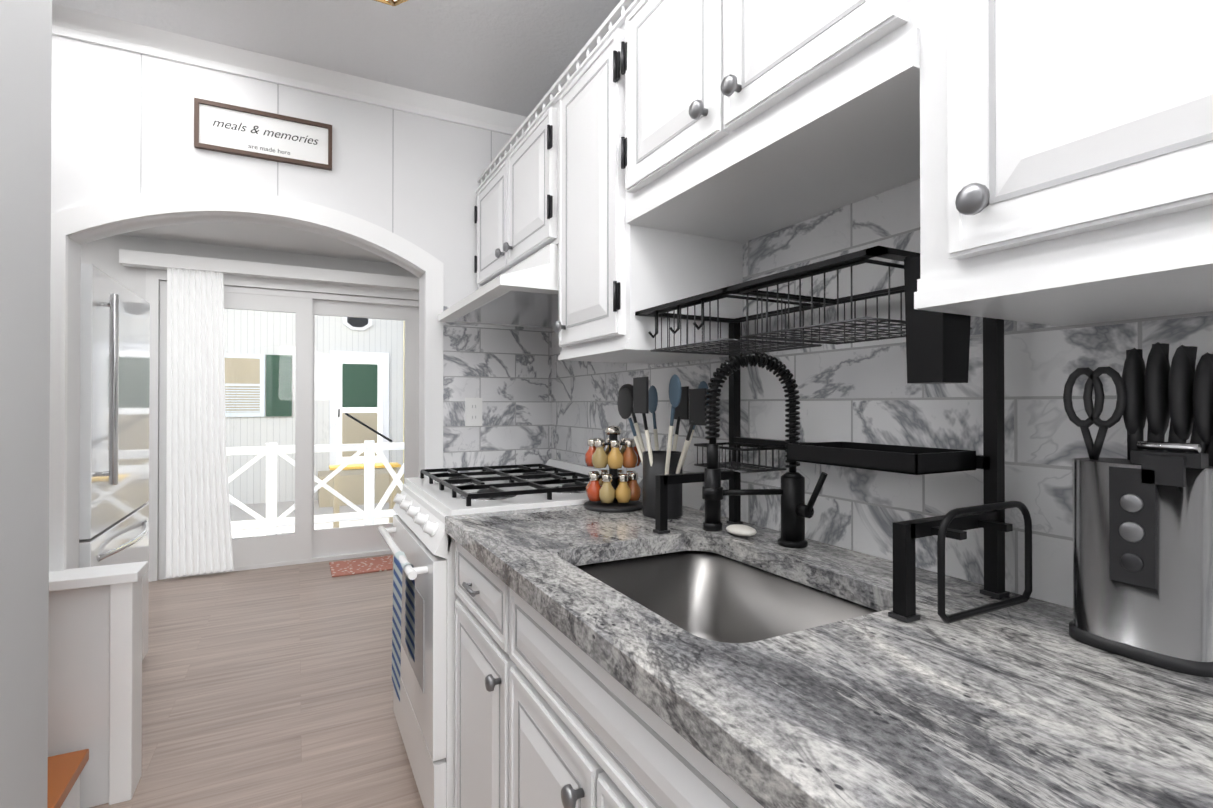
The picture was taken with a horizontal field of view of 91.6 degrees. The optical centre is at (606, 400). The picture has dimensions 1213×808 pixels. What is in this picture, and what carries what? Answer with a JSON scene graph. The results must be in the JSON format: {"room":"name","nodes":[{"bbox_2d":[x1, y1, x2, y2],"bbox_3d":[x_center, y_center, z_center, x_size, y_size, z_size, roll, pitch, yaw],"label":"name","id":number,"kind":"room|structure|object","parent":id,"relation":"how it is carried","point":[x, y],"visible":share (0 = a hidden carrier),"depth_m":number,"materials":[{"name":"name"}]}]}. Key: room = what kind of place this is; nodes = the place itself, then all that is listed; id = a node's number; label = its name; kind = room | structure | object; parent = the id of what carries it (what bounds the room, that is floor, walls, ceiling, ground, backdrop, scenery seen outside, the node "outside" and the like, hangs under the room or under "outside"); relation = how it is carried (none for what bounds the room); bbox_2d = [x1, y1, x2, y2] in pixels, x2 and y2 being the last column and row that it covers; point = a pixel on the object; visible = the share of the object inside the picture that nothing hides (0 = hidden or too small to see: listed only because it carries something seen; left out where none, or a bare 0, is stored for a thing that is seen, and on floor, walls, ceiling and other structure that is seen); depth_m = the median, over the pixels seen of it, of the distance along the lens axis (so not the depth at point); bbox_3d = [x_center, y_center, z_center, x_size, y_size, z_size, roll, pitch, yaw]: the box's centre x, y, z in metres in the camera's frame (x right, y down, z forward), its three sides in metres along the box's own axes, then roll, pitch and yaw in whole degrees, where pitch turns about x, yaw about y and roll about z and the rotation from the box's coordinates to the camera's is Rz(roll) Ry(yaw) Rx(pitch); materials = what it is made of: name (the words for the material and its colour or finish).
{"room":"kitchen","nodes":[
{"label":"kitchen","id":0,"kind":"room"},
{"bbox_2d":[0,0,51,807],"bbox_3d":[-0.213,-0.006,-0.594,0.120,2.420,3.735,0,0,-28],"label":"wall","id":1,"kind":"structure","parent":0,"point":[25,129],"depth_m":0.99,"materials":[{"name":"paint"}]},
{"bbox_2d":[48,561,147,807],"bbox_3d":[-2.009,0.870,1.572,1.235,0.695,0.149,0,0,-28],"label":"wall","id":2,"kind":"structure","parent":0,"point":[95,662],"depth_m":1.77,"materials":[{"name":"paint"}]},
{"bbox_2d":[81,235,418,580],"bbox_3d":[-3.006,0.063,4.143,3.690,2.340,0.120,0,0,-28],"label":"wall","id":3,"kind":"structure","parent":0,"point":[102,254],"depth_m":4.11,"materials":[{"name":"paint"}]},
{"bbox_2d":[166,268,233,577],"bbox_3d":[-2.812,0.153,4.096,0.390,2.100,0.046,0,0,-28],"label":"curtain","id":4,"kind":"object","parent":3,"relation":"attached to","point":[198,532],"visible":1,"depth_m":4.08,"materials":[{"name":"white fabric"}]},
{"bbox_2d":[119,249,418,290],"bbox_3d":[-2.309,-0.941,4.370,2.030,0.090,0.104,0,0,-28],"label":"valance","id":5,"kind":"object","parent":3,"relation":"attached to","point":[143,259],"visible":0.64,"depth_m":4.24,"materials":[{"name":"white paint"}]},
{"bbox_2d":[146,268,418,581],"bbox_3d":[-2.298,0.170,4.493,1.930,2.129,0.115,0,0,-28],"label":"sliding door","id":6,"kind":"structure","parent":3,"relation":"in","point":[322,416],"depth_m":4.47,"materials":[{"name":"white paint"}]},
{"bbox_2d":[89,554,423,807],"bbox_3d":[-1.308,1.243,0.905,4.100,0.060,7.420,0,0,-28],"label":"floor","id":7,"kind":"structure","parent":0,"point":[270,687],"depth_m":2.45,"materials":[{"name":"brown wood"}]},
{"bbox_2d":[47,749,88,807],"bbox_3d":[-1.831,1.019,1.119,1.120,0.390,0.806,0,0,-28],"label":"stair step","id":8,"kind":"structure","parent":7,"relation":"on","point":[64,773],"depth_m":1.64,"materials":[{"name":"wood"}]},
{"bbox_2d":[79,263,149,660],"bbox_3d":[-2.272,0.376,2.256,0.800,1.689,0.900,0,0,-28],"label":"fridge","id":9,"kind":"object","parent":7,"relation":"on","point":[114,416],"visible":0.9,"depth_m":2.19,"materials":[{"name":"white metal"}]},
{"bbox_2d":[329,555,392,576],"bbox_3d":[-1.683,1.229,4.445,0.720,0.012,0.400,0,0,-28],"label":"door mat","id":10,"kind":"object","parent":7,"relation":"on","point":[359,566],"visible":0.52,"depth_m":4.34,"materials":[{"name":"red fabric"}]},
{"bbox_2d":[378,459,642,807],"bbox_3d":[-0.362,0.732,2.002,0.725,0.975,0.760,0,0,-28],"label":"gas range","id":11,"kind":"object","parent":7,"relation":"on","point":[421,544],"visible":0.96,"depth_m":1.69,"materials":[{"name":"white metal"}]},
{"bbox_2d":[445,499,1212,807],"bbox_3d":[0.477,0.753,0.506,0.648,0.915,2.652,0,0,-28],"label":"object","id":12,"kind":"object","parent":7,"relation":"on","point":[632,659],"visible":0.88,"depth_m":0.71,"materials":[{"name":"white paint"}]},
{"bbox_2d":[583,426,642,512],"bbox_3d":[0.019,0.186,1.665,0.170,0.231,0.170,0,0,-28],"label":"spice carousel","id":13,"kind":"object","parent":12,"relation":"on","point":[614,489],"visible":1,"depth_m":1.61,"materials":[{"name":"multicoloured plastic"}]},
{"bbox_2d":[617,374,708,518],"bbox_3d":[0.142,0.119,1.556,0.184,0.364,0.320,0,0,-28],"label":"utensil crock","id":14,"kind":"object","parent":12,"relation":"on","point":[639,395],"visible":0.92,"depth_m":1.50,"materials":[{"name":"black plastic"}]},
{"bbox_2d":[576,551,878,642],"bbox_3d":[0.177,0.444,1.027,0.432,0.210,0.592,0,0,-28],"label":"sink","id":15,"kind":"object","parent":12,"relation":"in","point":[720,596],"depth_m":1.26,"materials":[{"name":"grey metal"}]},
{"bbox_2d":[726,524,755,535],"bbox_3d":[0.299,0.289,1.312,0.057,0.022,0.077,0,0,-28],"label":"soap bar","id":16,"kind":"object","parent":12,"relation":"on","point":[739,530],"visible":1,"depth_m":1.29,"materials":[{"name":"white"}]},
{"bbox_2d":[702,351,827,547],"bbox_3d":[0.320,0.099,1.190,0.208,0.401,0.164,0,0,-28],"label":"faucet","id":17,"kind":"object","parent":12,"relation":"on","point":[796,511],"visible":0.96,"depth_m":1.20,"materials":[{"name":"black metal"}]},
{"bbox_2d":[635,245,1031,623],"bbox_3d":[0.344,0.049,1.085,0.301,0.498,0.686,0,0,-28],"label":"dish rack","id":18,"kind":"object","parent":12,"relation":"on","point":[937,347],"visible":0.88,"depth_m":0.90,"materials":[{"name":"black metal"}]},
{"bbox_2d":[1063,342,1212,676],"bbox_3d":[0.642,0.113,0.699,0.096,0.366,0.163,0,0,-28],"label":"knife block","id":19,"kind":"object","parent":12,"relation":"on","point":[1143,552],"visible":1,"depth_m":0.67,"materials":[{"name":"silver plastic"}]},
{"bbox_2d":[118,222,394,263],"bbox_3d":[-2.382,-1.154,3.078,4.000,0.080,2.600,0,0,-28],"label":"ceiling","id":20,"kind":"structure","parent":0,"point":[262,237],"depth_m":4.04,"materials":[{"name":"paint"}]},
{"bbox_2d":[51,35,519,568],"bbox_3d":[-1.445,0.010,2.026,2.890,2.420,0.120,0,0,-28],"label":"wall","id":21,"kind":"structure","parent":0,"point":[425,201],"depth_m":2.05,"materials":[{"name":"paint"}]},
{"bbox_2d":[49,190,442,571],"bbox_3d":[-1.195,0.248,2.074,1.220,1.945,0.024,0,0,-28],"label":"door frame","id":22,"kind":"structure","parent":21,"relation":"attached to","point":[65,223],"depth_m":1.96,"materials":[{"name":"white paint"}]},
{"bbox_2d":[194,98,331,170],"bbox_3d":[-1.200,-0.933,2.080,0.420,0.162,0.020,0,0,-28],"label":"sign","id":23,"kind":"object","parent":21,"relation":"attached to","point":[235,130],"visible":1,"depth_m":2.07,"materials":[{"name":"white wood"}]},
{"bbox_2d":[52,4,534,232],"bbox_3d":[-1.406,0.009,1.950,2.650,2.420,0.050,0,0,-28],"label":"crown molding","id":24,"kind":"structure","parent":21,"relation":"attached to","point":[75,24],"depth_m":2.07,"materials":[{"name":"white paint"}]},
{"bbox_2d":[443,306,551,472],"bbox_3d":[-0.449,0.423,2.472,0.467,1.600,0.008,0,0,-28],"label":"tiled wall","id":25,"kind":"structure","parent":21,"relation":"attached to","point":[503,372],"depth_m":2.47,"materials":[{"name":"tile"}]},
{"bbox_2d":[465,398,481,425],"bbox_3d":[-0.543,0.047,2.416,0.070,0.116,0.008,0,0,-28],"label":"electrical outlet plate","id":26,"kind":"object","parent":25,"relation":"attached to","point":[473,411],"visible":1,"depth_m":2.41,"materials":[{"name":"white plastic"}]},
{"bbox_2d":[52,0,633,116],"bbox_3d":[-0.262,-1.253,0.001,3.100,0.080,4.820,0,0,-28],"label":"ceiling","id":27,"kind":"structure","parent":0,"point":[517,57],"depth_m":1.94,"materials":[{"name":"white paint"}]},
{"bbox_2d":[374,0,407,5],"bbox_3d":[-0.524,-1.070,1.319,0.419,0.267,0.480,0,0,-28],"label":"ceiling light","id":28,"kind":"object","parent":27,"relation":"attached to","point":[393,2],"visible":1,"depth_m":1.43,"materials":[{"name":"gold metal"}]},
{"bbox_2d":[551,179,1212,607],"bbox_3d":[0.900,0.001,0.534,0.120,2.420,4.700,0,0,-28],"label":"wall","id":29,"kind":"structure","parent":0,"point":[865,391],"depth_m":1.12,"materials":[{"name":"tile"}]},
{"bbox_2d":[474,159,493,288],"bbox_3d":[-0.300,-0.670,2.295,0.374,0.464,0.469,0,0,-28],"label":"upper cabinet","id":30,"kind":"object","parent":29,"relation":"attached to","point":[485,192],"depth_m":2.29,"materials":[{"name":"white paint"}]},
{"bbox_2d":[490,104,537,278],"bbox_3d":[-0.107,-0.673,1.927,0.374,0.464,0.447,0,0,-28],"label":"upper cabinet","id":31,"kind":"object","parent":29,"relation":"attached to","point":[514,210],"depth_m":1.95,"materials":[{"name":"white paint"}]},
{"bbox_2d":[438,244,558,328],"bbox_3d":[-0.253,-0.374,2.066,0.498,0.130,0.800,0,0,-28],"label":"range hood","id":32,"kind":"object","parent":31,"relation":"attached to","point":[524,293],"visible":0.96,"depth_m":1.85,"materials":[{"name":"white metal"}]},
{"bbox_2d":[538,24,742,363],"bbox_3d":[0.086,-0.510,1.557,0.374,0.794,0.384,0,0,-28],"label":"upper cabinet","id":33,"kind":"object","parent":29,"relation":"attached to","point":[607,275],"depth_m":1.45,"materials":[{"name":"white paint"}]},
{"bbox_2d":[602,0,829,247],"bbox_3d":[0.260,-0.652,1.225,0.374,0.514,0.368,0,0,-28],"label":"upper cabinet","id":34,"kind":"object","parent":29,"relation":"attached to","point":[647,186],"depth_m":1.25,"materials":[{"name":"white paint"}]},
{"bbox_2d":[686,0,873,210],"bbox_3d":[0.412,-0.654,0.936,0.374,0.514,0.368,0,0,-28],"label":"upper cabinet","id":35,"kind":"object","parent":29,"relation":"attached to","point":[780,93],"depth_m":0.94,"materials":[{"name":"white paint"}]},
{"bbox_2d":[874,0,1212,325],"bbox_3d":[0.623,-0.511,0.532,0.374,0.804,0.541,0,0,-28],"label":"upper cabinet","id":36,"kind":"object","parent":29,"relation":"attached to","point":[1054,158],"depth_m":0.58,"materials":[{"name":"white paint"}]}
]}

